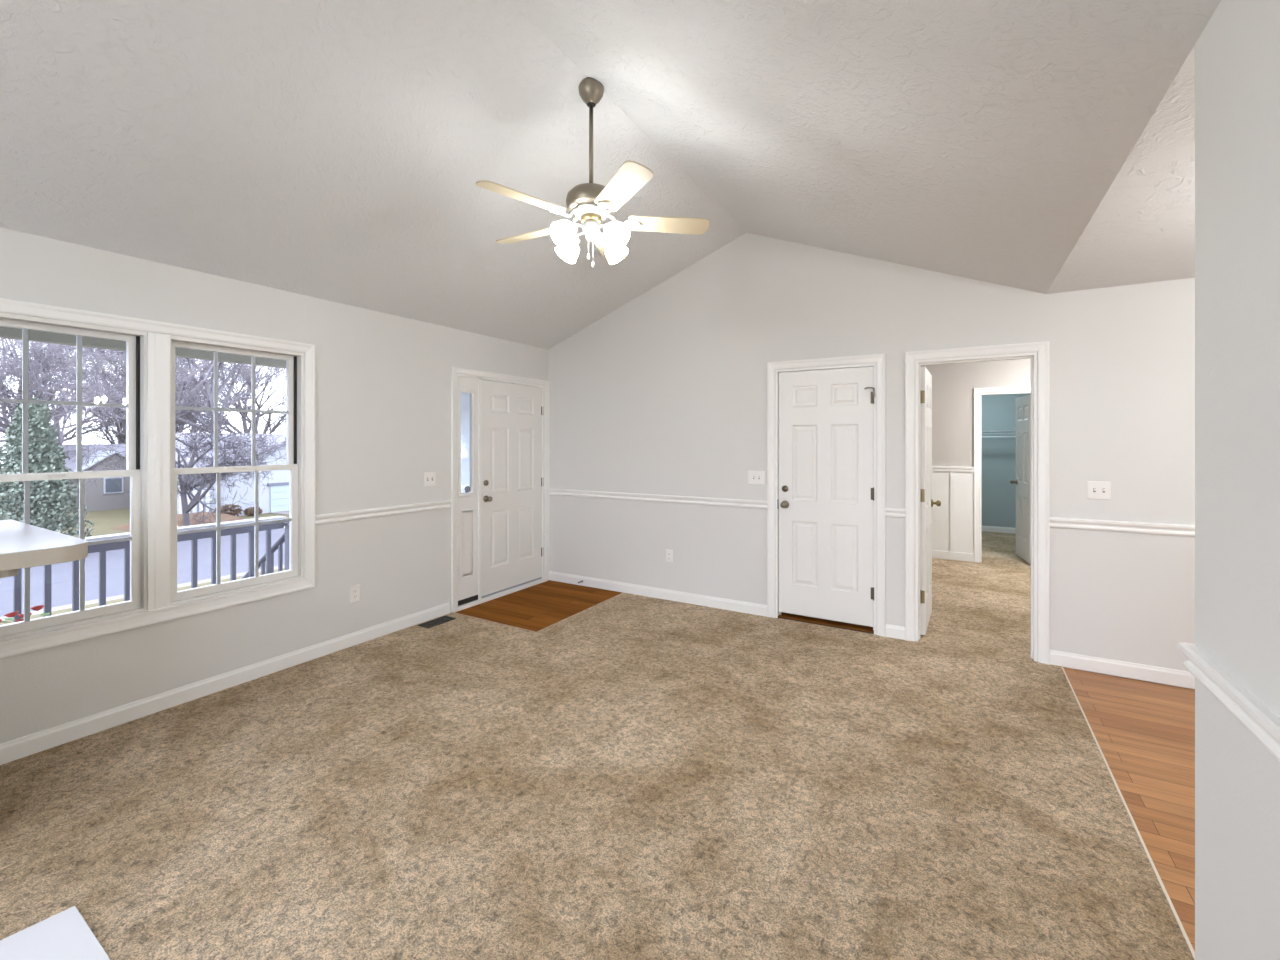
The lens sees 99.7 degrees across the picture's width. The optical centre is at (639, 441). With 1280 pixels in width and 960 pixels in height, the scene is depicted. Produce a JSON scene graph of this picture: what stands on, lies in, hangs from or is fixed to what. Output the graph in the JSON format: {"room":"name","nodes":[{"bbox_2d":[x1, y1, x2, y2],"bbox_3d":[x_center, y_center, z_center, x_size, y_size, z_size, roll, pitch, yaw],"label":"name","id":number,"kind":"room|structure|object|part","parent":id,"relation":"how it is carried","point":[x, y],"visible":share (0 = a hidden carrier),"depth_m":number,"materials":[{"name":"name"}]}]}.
{"room":"living room","nodes":[
{"label":"living room","id":0,"kind":"room"},
{"bbox_2d":[0,227,547,743],"bbox_3d":[-2.869,0.248,2.667,0.150,2.480,7.200,0,0,31],"label":"wall","id":1,"kind":"structure","parent":0,"point":[383,380],"depth_m":3.69,"materials":[{"name":"white paint"}]},
{"bbox_2d":[0,602,449,764],"bbox_3d":[-3.127,1.422,2.070,0.013,0.092,5.908,0,0,31],"label":"baseboard","id":2,"kind":"structure","parent":1,"relation":"attached to","point":[21,747],"depth_m":3.06,"materials":[{"name":"white wood"}]},
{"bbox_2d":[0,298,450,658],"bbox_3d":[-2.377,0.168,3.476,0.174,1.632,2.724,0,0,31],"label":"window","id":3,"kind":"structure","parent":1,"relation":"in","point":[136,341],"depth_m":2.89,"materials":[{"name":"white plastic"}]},
{"bbox_2d":[0,329,127,473],"bbox_3d":[-2.892,-0.190,2.660,0.011,0.692,0.552,0,0,31],"label":"grille","id":4,"kind":"object","parent":3,"relation":"attached to","point":[24,400],"depth_m":2.73,"materials":[{"name":"white"}]},
{"bbox_3d":[-2.889,-0.188,2.658,0.033,0.756,0.612,0,0,31],"label":"sash","id":5,"kind":"part","parent":3,"relation":"part of","materials":[{"name":"white plastic"}]},
{"bbox_3d":[-2.858,0.524,2.640,0.033,0.740,0.632,0,0,31],"label":"sash","id":6,"kind":"part","parent":3,"relation":"part of","materials":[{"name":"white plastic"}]},
{"bbox_2d":[24,478,130,620],"bbox_3d":[-2.860,0.520,2.641,0.011,0.664,0.560,0,0,31],"label":"grille","id":7,"kind":"object","parent":3,"relation":"attached to","point":[82,611],"depth_m":2.71,"materials":[{"name":"white"}]},
{"bbox_2d":[170,335,303,604],"bbox_3d":[-2.483,0.168,3.321,0.150,1.504,0.717,0,0,31],"label":"window","id":8,"kind":"structure","parent":1,"relation":"in","point":[294,412],"depth_m":3.38,"materials":[{"name":"white plastic"}]},
{"bbox_2d":[175,352,287,466],"bbox_3d":[-2.497,-0.190,3.329,0.011,0.692,0.602,0,0,31],"label":"grille","id":9,"kind":"object","parent":8,"relation":"attached to","point":[252,354],"depth_m":3.41,"materials":[{"name":"white"}]},
{"bbox_3d":[-2.495,-0.188,3.328,0.033,0.756,0.662,0,0,31],"label":"sash","id":10,"kind":"part","parent":8,"relation":"part of","materials":[{"name":"white plastic"}]},
{"bbox_2d":[177,471,290,583],"bbox_3d":[-2.465,0.520,3.310,0.011,0.664,0.610,0,0,31],"label":"grille","id":11,"kind":"object","parent":8,"relation":"attached to","point":[256,523],"depth_m":3.33,"materials":[{"name":"white wood"}]},
{"bbox_3d":[-2.463,0.524,3.309,0.033,0.740,0.682,0,0,31],"label":"sash","id":12,"kind":"part","parent":8,"relation":"part of","materials":[{"name":"white plastic"}]},
{"bbox_2d":[350,584,359,602],"bbox_3d":[-2.053,1.100,3.893,0.008,0.115,0.072,0,0,31],"label":"wall outlet","id":13,"kind":"object","parent":1,"relation":"attached to","point":[354,590],"visible":1,"depth_m":3.89,"materials":[{"name":"white plastic"}]},
{"bbox_2d":[424,472,435,486],"bbox_3d":[-1.725,0.313,4.440,0.018,0.115,0.115,0,0,31],"label":"light switch","id":14,"kind":"object","parent":1,"relation":"attached to","point":[429,477],"visible":1,"depth_m":4.44,"materials":[{"name":"white plastic"}]},
{"bbox_2d":[461,393,469,491],"bbox_3d":[-1.572,0.014,4.811,0.008,0.884,0.136,0,0,31],"label":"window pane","id":15,"kind":"object","parent":1,"relation":"attached to","point":[465,397],"depth_m":4.83,"materials":[{"name":"glass"}]},
{"bbox_2d":[451,367,549,611],"bbox_3d":[-1.289,0.415,5.177,0.021,2.105,1.272,0,0,31],"label":"door frame","id":16,"kind":"structure","parent":1,"relation":"attached to","point":[454,370],"depth_m":4.85,"materials":[{"name":"white wood"}]},
{"bbox_2d":[454,373,547,611],"bbox_3d":[-1.337,0.451,5.206,0.208,2.075,1.232,0,0,31],"label":"door","id":17,"kind":"structure","parent":1,"relation":"in","point":[500,424],"depth_m":5.14,"materials":[{"name":"white wood"}]},
{"bbox_3d":[-1.395,0.533,4.973,0.070,0.062,0.062,0,0,31],"label":"knob","id":18,"kind":"part","parent":17,"relation":"part of","materials":[{"name":"silver metal"}]},
{"bbox_3d":[-1.262,0.430,5.310,0.044,1.985,0.840,0,0,31],"label":"panel","id":19,"kind":"part","parent":17,"relation":"part of","materials":[{"name":"white wood"}]},
{"bbox_2d":[0,531,1194,959],"bbox_3d":[1.847,1.488,3.369,7.540,0.040,13.200,0,0,31],"label":"floor","id":20,"kind":"structure","parent":0,"point":[626,776],"depth_m":2.21,"materials":[{"name":"beige carpet"}]},
{"bbox_2d":[0,519,87,577],"bbox_3d":[-2.613,0.913,1.823,1.121,1.110,0.845,0,0,31],"label":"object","id":21,"kind":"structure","parent":20,"relation":"on","point":[22,545],"depth_m":1.86,"materials":[{"name":"grey laminate"}]},
{"bbox_3d":[-2.644,0.428,1.812,1.065,0.030,0.555,0,0,31],"label":"molding","id":22,"kind":"part","parent":21,"relation":"part of","materials":[{"name":"beige wood"}]},
{"bbox_2d":[0,906,109,959],"bbox_3d":[-1.670,1.460,1.499,0.418,0.016,0.226,0,0,31],"label":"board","id":23,"kind":"object","parent":20,"relation":"on","point":[65,935],"visible":1,"depth_m":1.56,"materials":[{"name":"white"}]},
{"bbox_2d":[418,616,455,627],"bbox_3d":[-1.645,1.465,4.377,0.130,0.006,0.268,0,0,31],"label":"floor vent","id":24,"kind":"object","parent":20,"relation":"in","point":[437,621],"visible":1,"depth_m":4.38,"materials":[{"name":"black metal"}]},
{"bbox_2d":[778,612,873,633],"bbox_3d":[1.491,1.462,4.346,0.739,0.015,0.119,0,0,31],"label":"threshold","id":25,"kind":"object","parent":20,"relation":"on","point":[854,627],"visible":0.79,"depth_m":4.33,"materials":[{"name":"brown wood"}]},
{"bbox_2d":[0,0,1220,348],"bbox_3d":[-1.060,-1.415,1.601,4.450,1.034,7.200,0,0,31],"label":"ceiling","id":26,"kind":"structure","parent":0,"point":[338,151],"depth_m":2.39,"materials":[{"name":"white paint"}]},
{"bbox_2d":[476,77,709,267],"bbox_3d":[-0.224,-1.320,2.655,1.159,0.924,1.109,0,0,-25],"label":"ceiling fan","id":27,"kind":"object","parent":26,"relation":"hanging from","point":[591,203],"visible":0.99,"depth_m":2.63,"materials":[{"name":"silver metal"}]},
{"bbox_3d":[-0.532,-1.099,2.430,0.417,0.035,0.130,0,0,-43],"label":"blade","id":28,"kind":"part","parent":27,"relation":"part of","materials":[{"name":"beige wood"}]},
{"bbox_3d":[-0.590,-1.099,2.885,0.418,0.036,0.130,0,0,31],"label":"blade","id":29,"kind":"part","parent":27,"relation":"part of","materials":[{"name":"beige wood"}]},
{"bbox_3d":[-0.365,-0.987,2.569,0.120,0.124,0.119,0,0,31],"label":"lamp shade","id":30,"kind":"part","parent":27,"relation":"part of","materials":[{"name":"white glass"}]},
{"bbox_3d":[-0.357,-0.997,2.575,0.053,0.060,0.066,0,0,31],"label":"light bulb","id":31,"kind":"part","parent":27,"relation":"part of","materials":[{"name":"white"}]},
{"bbox_3d":[-0.373,-0.987,2.819,0.119,0.124,0.120,0,0,31],"label":"lamp shade","id":32,"kind":"part","parent":27,"relation":"part of","materials":[{"name":"white glass"}]},
{"bbox_2d":[572,237,579,245],"bbox_3d":[-0.336,-1.030,2.781,0.055,0.056,0.051,0,0,31],"label":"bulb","id":33,"kind":"object","parent":27,"relation":"attached to","point":[576,241],"depth_m":2.77,"materials":[{"name":"grey glass"}]},
{"bbox_3d":[-0.289,-1.047,2.647,0.013,0.033,0.102,0,0,42],"label":"lamp arm","id":34,"kind":"part","parent":27,"relation":"part of","materials":[{"name":"grey"}]},
{"bbox_2d":[581,213,601,241],"bbox_3d":[-0.244,-1.059,2.698,0.104,0.120,0.104,0,0,31],"label":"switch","id":35,"kind":"object","parent":27,"relation":"attached to","point":[591,226],"depth_m":2.67,"materials":[{"name":"grey"}]},
{"bbox_3d":[-0.244,-1.136,2.698,0.176,0.034,0.176,0,0,31],"label":"hub plate","id":36,"kind":"part","parent":27,"relation":"part of","materials":[{"name":"grey metal"}]},
{"bbox_3d":[-0.193,-1.047,2.653,0.102,0.033,0.013,0,0,42],"label":"lamp arm","id":37,"kind":"part","parent":27,"relation":"part of","materials":[{"name":"grey"}]},
{"bbox_3d":[-0.169,-1.099,3.084,0.130,0.035,0.417,0,0,11],"label":"blade","id":38,"kind":"part","parent":27,"relation":"part of","materials":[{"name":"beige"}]},
{"bbox_3d":[-0.121,-0.997,2.585,0.066,0.060,0.053,0,0,31],"label":"light bulb","id":39,"kind":"part","parent":27,"relation":"part of","materials":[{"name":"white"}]},
{"bbox_3d":[-0.123,-0.987,2.827,0.120,0.124,0.119,0,0,31],"label":"lamp shade","id":40,"kind":"part","parent":27,"relation":"part of","materials":[{"name":"white glass"}]},
{"bbox_3d":[-0.115,-0.987,2.577,0.119,0.124,0.120,0,0,31],"label":"lamp shade","id":41,"kind":"part","parent":27,"relation":"part of","materials":[{"name":"white glass"}]},
{"bbox_3d":[-0.078,-1.099,2.341,0.130,0.035,0.417,0,0,-25],"label":"blade","id":42,"kind":"part","parent":27,"relation":"part of","materials":[{"name":"beige wood"}]},
{"bbox_3d":[0.147,-1.099,2.746,0.417,0.035,0.130,0,0,-7],"label":"blade","id":43,"kind":"part","parent":27,"relation":"part of","materials":[{"name":"beige wood"}]},
{"bbox_2d":[783,612,871,626],"bbox_3d":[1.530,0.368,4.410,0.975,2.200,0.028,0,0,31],"label":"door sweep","id":44,"kind":"structure","parent":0,"point":[783,612],"depth_m":4.39,"materials":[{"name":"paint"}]},
{"bbox_2d":[548,233,1194,688],"bbox_3d":[2.178,-0.232,3.940,7.550,3.440,0.120,0,0,31],"label":"wall","id":45,"kind":"structure","parent":0,"point":[665,393],"depth_m":4.22,"materials":[{"name":"white paint"}]},
{"bbox_2d":[666,549,672,562],"bbox_3d":[0.270,1.063,4.991,0.072,0.115,0.008,0,0,31],"label":"wall outlet","id":46,"kind":"object","parent":45,"relation":"attached to","point":[669,553],"visible":1,"depth_m":4.99,"materials":[{"name":"white plastic"}]},
{"bbox_2d":[748,470,764,484],"bbox_3d":[0.983,0.308,4.565,0.150,0.115,0.018,0,0,31],"label":"light switch","id":47,"kind":"object","parent":45,"relation":"attached to","point":[754,477],"visible":1,"depth_m":4.57,"materials":[{"name":"white plastic"}]},
{"bbox_2d":[777,367,873,626],"bbox_3d":[1.463,0.423,4.285,0.754,1.985,0.105,0,0,31],"label":"door","id":48,"kind":"structure","parent":45,"relation":"in","point":[826,417],"depth_m":4.29,"materials":[{"name":"white wood"}]},
{"bbox_3d":[1.182,0.523,4.431,0.065,0.065,0.070,0,0,31],"label":"knob","id":49,"kind":"part","parent":48,"relation":"part of","materials":[{"name":"silver metal"}]},
{"bbox_2d":[767,354,885,636],"bbox_3d":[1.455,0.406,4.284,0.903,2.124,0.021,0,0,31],"label":"door frame","id":50,"kind":"structure","parent":45,"relation":"attached to","point":[880,359],"depth_m":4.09,"materials":[{"name":"white wood"}]},
{"bbox_2d":[548,488,1194,536],"bbox_3d":[2.206,0.534,3.840,7.400,0.067,0.024,0,0,31],"label":"chair rail","id":51,"kind":"object","parent":45,"relation":"attached to","point":[1069,523],"visible":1,"depth_m":4.01,"materials":[{"name":"white wood"}]},
{"bbox_2d":[549,571,1194,688],"bbox_3d":[2.214,1.422,3.841,7.387,0.092,0.013,0,0,31],"label":"baseboard","id":52,"kind":"structure","parent":45,"relation":"attached to","point":[1181,678],"depth_m":4.03,"materials":[{"name":"white wood"}]},
{"bbox_2d":[920,367,940,634],"bbox_3d":[2.316,0.448,4.301,0.107,2.010,0.723,0,0,33],"label":"door","id":53,"kind":"structure","parent":45,"relation":"in","point":[926,501],"depth_m":4.06,"materials":[{"name":"white wood"}]},
{"bbox_3d":[2.300,0.448,4.337,0.035,2.010,0.680,0,0,32],"label":"panel","id":54,"kind":"part","parent":53,"relation":"part of","materials":[{"name":"white wood"}]},
{"bbox_3d":[2.495,0.523,4.547,0.071,0.065,0.065,0,0,31],"label":"knob","id":55,"kind":"part","parent":53,"relation":"part of","materials":[{"name":"gold metal"}]},
{"bbox_2d":[905,341,1049,664],"bbox_3d":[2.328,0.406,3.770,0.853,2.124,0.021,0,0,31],"label":"door frame","id":56,"kind":"structure","parent":45,"relation":"attached to","point":[1043,348],"depth_m":3.60,"materials":[{"name":"white wood"}]},
{"bbox_2d":[1087,481,1110,499],"bbox_3d":[2.914,0.313,3.426,0.118,0.115,0.018,0,0,31],"label":"light switch","id":57,"kind":"object","parent":45,"relation":"attached to","point":[1101,490],"visible":1,"depth_m":3.43,"materials":[{"name":"white plastic"}]},
{"bbox_2d":[920,358,1030,466],"bbox_3d":[3.995,0.258,6.676,3.000,2.460,0.120,0,0,31],"label":"wall","id":58,"kind":"structure","parent":0,"point":[953,384],"depth_m":6.64,"materials":[{"name":"grey paint"}]},
{"bbox_2d":[932,466,973,561],"bbox_3d":[3.358,0.890,6.963,1.611,1.155,0.034,0,0,31],"label":"wainscot","id":59,"kind":"structure","parent":58,"relation":"attached to","point":[952,521],"depth_m":6.66,"materials":[{"name":"white wood"}]},
{"bbox_2d":[974,386,1030,562],"bbox_3d":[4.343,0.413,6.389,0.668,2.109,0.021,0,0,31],"label":"door frame","id":60,"kind":"structure","parent":58,"relation":"attached to","point":[977,391],"depth_m":6.54,"materials":[{"name":"white wood"}]},
{"bbox_2d":[982,394,1029,527],"bbox_3d":[5.135,0.258,7.623,2.000,2.460,2.670,0,0,31],"label":"wall","id":61,"kind":"structure","parent":0,"point":[998,411],"depth_m":8.69,"materials":[{"name":"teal paint"}]},
{"bbox_2d":[982,526,1015,533],"bbox_3d":[5.802,1.422,8.656,1.900,0.092,0.013,0,0,31],"label":"baseboard","id":62,"kind":"structure","parent":61,"relation":"attached to","point":[984,528],"depth_m":8.67,"materials":[{"name":"white wood"}]},
{"bbox_2d":[982,431,1015,437],"bbox_3d":[5.721,-0.014,8.528,1.890,0.290,0.314,0,0,31],"label":"wire shelf","id":63,"kind":"object","parent":61,"relation":"attached to","point":[982,431],"visible":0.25,"depth_m":8.43,"materials":[{"name":"grey metal"}]},
{"bbox_3d":[5.659,-0.062,8.423,1.890,0.025,0.026,0,0,31],"label":"hanging rod","id":64,"kind":"part","parent":63,"relation":"part of","materials":[{"name":"white metal"}]},
{"bbox_2d":[1010,394,1030,563],"bbox_3d":[4.710,0.451,6.680,0.105,2.005,0.629,0,0,22],"label":"door","id":65,"kind":"structure","parent":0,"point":[1023,404],"depth_m":6.63,"materials":[{"name":"white wood"}]},
{"bbox_2d":[1046,45,1194,293],"bbox_3d":[2.256,-1.032,-0.356,3.250,0.120,7.200,0,0,31],"label":"ceiling","id":66,"kind":"structure","parent":0,"point":[1142,230],"depth_m":2.32,"materials":[{"name":"white paint"}]},
{"bbox_2d":[1195,0,1279,959],"bbox_3d":[0.245,0.258,-0.684,0.120,2.460,4.590,0,0,31],"label":"wall","id":67,"kind":"structure","parent":0,"point":[1237,52],"depth_m":1.13,"materials":[{"name":"white paint"}]},
{"bbox_2d":[1061,666,1194,959],"bbox_3d":[1.835,1.470,1.970,0.009,0.009,3.598,0,0,31],"label":"trim","id":68,"kind":"structure","parent":67,"relation":"attached to","point":[1082,711],"depth_m":2.00,"materials":[{"name":"beige wood"}]},
{"bbox_2d":[1178,642,1279,760],"bbox_3d":[0.251,0.534,-0.674,0.168,0.067,4.614,0,0,31],"label":"chair rail","id":69,"kind":"object","parent":67,"relation":"attached to","point":[1264,725],"visible":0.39,"depth_m":1.09,"materials":[{"name":"white wood"}]},
{"bbox_3d":[-4.099,-0.972,2.697,2.000,0.040,9.600,0,0,31],"label":"ceiling","id":70,"kind":"structure","parent":0,"visible":0},
{"bbox_2d":[0,326,285,368],"bbox_3d":[-4.659,-0.827,3.027,0.120,0.250,9.600,0,0,31],"label":"beam","id":71,"kind":"structure","parent":70,"relation":"attached to","point":[5,332],"depth_m":4.06,"materials":[{"name":"grey wood"}]},
{"label":"outside","id":72,"kind":"structure","parent":0,"visible":0},
{"bbox_2d":[269,510,288,514],"bbox_3d":[-17.513,4.083,31.277,7.450,0.174,4.000,0,0,31],"label":"driveway","id":73,"kind":"structure","parent":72,"point":[278,512],"depth_m":31.41,"materials":[{"name":"grey concrete"}]},
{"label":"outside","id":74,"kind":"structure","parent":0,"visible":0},
{"bbox_2d":[1,470,465,537],"bbox_3d":[-55.151,4.137,55.106,96.500,0.222,150.000,0,0,31],"label":"lawn","id":75,"kind":"structure","parent":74,"point":[104,520],"depth_m":29.21,"materials":[{"name":"green plant"}]},
{"bbox_2d":[0,339,63,397],"bbox_3d":[-39.313,-6.215,29.151,12.147,21.210,19.164,0,0,-38],"label":"bare tree","id":76,"kind":"object","parent":75,"relation":"on","point":[11,359],"visible":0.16,"depth_m":30.57,"materials":[{"name":"grey plant"}]},
{"bbox_2d":[0,398,94,536],"bbox_3d":[-21.141,1.316,18.734,3.148,5.683,2.971,0,0,-31],"label":"evergreen tree","id":77,"kind":"object","parent":75,"relation":"on","point":[42,453],"visible":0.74,"depth_m":18.55,"materials":[{"name":"green plant"}]},
{"bbox_2d":[0,338,125,496],"bbox_3d":[-43.707,-5.067,36.492,15.126,18.885,15.563,0,0,-1],"label":"bare tree","id":78,"kind":"object","parent":75,"relation":"on","point":[5,414],"visible":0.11,"depth_m":37.57,"materials":[{"name":"grey plant"}]},
{"bbox_2d":[0,340,125,443],"bbox_3d":[-50.325,-5.178,47.075,17.192,19.027,10.897,0,0,-6],"label":"bare tree","id":79,"kind":"object","parent":75,"relation":"on","point":[96,421],"visible":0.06,"depth_m":47.42,"materials":[{"name":"grey plant"}]},
{"bbox_2d":[43,444,129,511],"bbox_3d":[-34.913,2.233,36.027,7.350,4.070,6.100,0,0,31],"label":"house","id":80,"kind":"structure","parent":75,"relation":"on","point":[107,495],"depth_m":33.19,"materials":[{"name":"grey"}]},
{"bbox_3d":[-32.462,2.718,33.304,0.020,0.840,0.740,0,0,31],"label":"pane","id":81,"kind":"part","parent":80,"relation":"part of","materials":[{"name":"grey glass"}]},
{"bbox_2d":[0,338,185,469],"bbox_3d":[-36.034,-3.733,32.494,14.556,16.261,13.256,0,0,-20],"label":"bare tree","id":82,"kind":"object","parent":75,"relation":"on","point":[37,388],"visible":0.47,"depth_m":32.31,"materials":[{"name":"grey plant"}]},
{"bbox_2d":[43,352,203,443],"bbox_3d":[-47.490,-2.699,50.954,11.472,14.072,12.596,0,0,32],"label":"bare tree","id":83,"kind":"object","parent":75,"relation":"on","point":[117,428],"visible":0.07,"depth_m":48.93,"materials":[{"name":"grey plant"}]},
{"bbox_2d":[12,340,247,443],"bbox_3d":[-39.779,-6.220,43.116,19.141,21.185,12.133,0,0,-5],"label":"bare tree","id":84,"kind":"object","parent":75,"relation":"on","point":[123,422],"visible":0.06,"depth_m":42.71,"materials":[{"name":"grey plant"}]},
{"bbox_2d":[8,343,279,429],"bbox_3d":[-35.206,-5.582,40.400,16.458,19.971,15.996,0,0,-12],"label":"bare tree","id":85,"kind":"object","parent":75,"relation":"on","point":[193,391],"visible":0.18,"depth_m":39.46,"materials":[{"name":"grey plant"}]},
{"bbox_2d":[59,347,235,443],"bbox_3d":[-45.115,-4.480,49.204,14.468,17.747,15.886,0,0,18],"label":"bare tree","id":86,"kind":"object","parent":75,"relation":"on","point":[176,425],"visible":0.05,"depth_m":48.96,"materials":[{"name":"grey plant"}]},
{"bbox_2d":[64,365,285,525],"bbox_3d":[-20.356,0.146,24.657,8.766,8.150,8.605,0,0,-15],"label":"bare tree","id":87,"kind":"object","parent":75,"relation":"on","point":[185,484],"visible":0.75,"depth_m":24.39,"materials":[{"name":"grey plant"}]},
{"bbox_2d":[112,512,245,530],"bbox_3d":[-21.775,3.906,26.070,6.500,0.594,3.900,0,0,31],"label":"bank","id":88,"kind":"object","parent":75,"relation":"on","point":[224,517],"visible":0.32,"depth_m":25.84,"materials":[{"name":"brown soil"}]},
{"bbox_2d":[177,488,212,513],"bbox_3d":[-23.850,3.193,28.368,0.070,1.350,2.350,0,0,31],"label":"house","id":89,"kind":"structure","parent":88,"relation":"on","point":[208,499],"depth_m":28.73,"materials":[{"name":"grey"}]},
{"bbox_2d":[82,347,285,432],"bbox_3d":[-35.835,-7.349,44.184,21.246,23.514,13.466,0,0,-24],"label":"bare tree","id":90,"kind":"object","parent":75,"relation":"on","point":[232,373],"visible":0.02,"depth_m":44.32,"materials":[{"name":"grey plant"}]},
{"bbox_2d":[177,359,259,432],"bbox_3d":[-46.051,-4.441,56.846,14.073,17.570,14.480,0,0,17],"label":"bare tree","id":91,"kind":"object","parent":75,"relation":"on","point":[194,359],"visible":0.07,"depth_m":57.52,"materials":[{"name":"grey plant"}]},
{"bbox_2d":[213,504,242,516],"bbox_3d":[-22.256,3.825,29.127,1.089,0.866,1.318,0,0,31],"label":"shrub","id":92,"kind":"object","parent":75,"relation":"on","point":[225,511],"visible":0.62,"depth_m":29.12,"materials":[{"name":"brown plant"}]},
{"bbox_2d":[175,433,288,515],"bbox_3d":[-23.544,1.883,37.389,9.750,4.770,15.200,0,0,31],"label":"house","id":93,"kind":"structure","parent":75,"relation":"on","point":[275,496],"depth_m":31.48,"materials":[{"name":"grey"}]},
{"bbox_2d":[180,359,285,432],"bbox_3d":[-45.007,-6.648,60.469,19.887,22.011,12.605,0,0,-5],"label":"bare tree","id":94,"kind":"object","parent":75,"relation":"on","point":[264,374],"visible":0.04,"depth_m":60.76,"materials":[{"name":"grey plant"}]},
{"bbox_2d":[189,361,285,433],"bbox_3d":[-36.298,-4.049,52.627,13.468,16.815,13.857,0,0,-32],"label":"bare tree","id":95,"kind":"object","parent":75,"relation":"on","point":[267,425],"visible":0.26,"depth_m":50.78,"materials":[{"name":"grey plant"}]},
{"bbox_2d":[243,507,261,515],"bbox_3d":[-21.695,3.953,30.282,0.746,0.603,0.896,0,0,31],"label":"shrub","id":96,"kind":"object","parent":75,"relation":"on","point":[248,511],"visible":0.69,"depth_m":30.02,"materials":[{"name":"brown plant"}]},
{"bbox_2d":[258,368,285,425],"bbox_3d":[-29.156,-4.074,52.108,15.178,16.956,13.823,0,0,33],"label":"bare tree","id":97,"kind":"object","parent":75,"relation":"on","point":[284,397],"visible":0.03,"depth_m":47.96,"materials":[{"name":"grey plant"}]},
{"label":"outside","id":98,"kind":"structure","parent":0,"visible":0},
{"bbox_2d":[0,568,284,624],"bbox_3d":[0.747,2.891,22.130,13.300,1.746,150.000,0,0,31],"label":"lawn","id":99,"kind":"structure","parent":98,"point":[275,570],"depth_m":12.47,"materials":[{"name":"green plant"}]},
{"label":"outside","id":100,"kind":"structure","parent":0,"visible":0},
{"bbox_3d":[-4.013,1.793,2.646,1.800,0.450,9.600,0,0,31],"label":"floor","id":101,"kind":"structure","parent":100,"visible":0},
{"bbox_2d":[0,605,61,622],"bbox_3d":[-3.186,1.221,2.786,0.362,0.695,0.364,0,0,31],"label":"flowers","id":102,"kind":"object","parent":101,"relation":"on","point":[35,608],"visible":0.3,"depth_m":2.80,"materials":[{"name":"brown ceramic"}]},
{"bbox_3d":[-3.239,0.893,2.782,0.046,0.031,0.048,0,0,9],"label":"flower","id":103,"kind":"part","parent":102,"relation":"part of","materials":[{"name":"red plant"}]},
{"bbox_3d":[-3.211,0.889,2.878,0.046,0.031,0.048,0,0,9],"label":"flower","id":104,"kind":"part","parent":102,"relation":"part of","materials":[{"name":"red plant"}]},
{"bbox_2d":[13,516,285,622],"bbox_3d":[-5.227,1.092,2.065,0.120,0.752,7.165,0,0,31],"label":"porch railing","id":105,"kind":"object","parent":101,"relation":"on","point":[101,548],"visible":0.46,"depth_m":4.43,"materials":[{"name":"grey wood"}]},
{"bbox_3d":[-5.227,0.731,2.065,0.120,0.030,7.165,0,0,31],"label":"cap rail","id":106,"kind":"part","parent":105,"relation":"part of","materials":[{"name":"grey wood"}]},
{"bbox_3d":[-5.227,0.787,2.065,0.040,0.082,7.165,0,0,31],"label":"rail","id":107,"kind":"part","parent":105,"relation":"part of","materials":[{"name":"grey wood"}]},
{"bbox_2d":[241,533,284,578],"bbox_3d":[-4.053,1.575,5.619,1.438,1.357,0.060,0,0,31],"label":"stair railing","id":108,"kind":"object","parent":101,"relation":"attached to","point":[278,544],"visible":0.14,"depth_m":5.34,"materials":[{"name":"grey wood"}]},
{"bbox_2d":[284,521,288,569],"bbox_3d":[-3.369,1.151,5.215,0.140,0.835,0.140,0,0,31],"label":"newel post","id":109,"kind":"object","parent":101,"relation":"on","point":[286,524],"visible":0.22,"depth_m":5.17,"materials":[{"name":"grey wood"}]},
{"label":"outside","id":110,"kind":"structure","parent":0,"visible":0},
{"bbox_2d":[0,565,284,620],"bbox_3d":[-5.282,3.796,25.687,0.700,0.064,150.000,0,0,31],"label":"sidewalk","id":111,"kind":"structure","parent":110,"point":[276,567],"depth_m":12.98,"materials":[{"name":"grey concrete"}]},
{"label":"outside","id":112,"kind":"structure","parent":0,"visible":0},
{"bbox_2d":[0,527,284,616],"bbox_3d":[-9.588,3.937,28.227,9.300,0.218,150.000,0,0,31],"label":"street","id":113,"kind":"structure","parent":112,"point":[61,573],"depth_m":16.17,"materials":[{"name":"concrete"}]}
]}

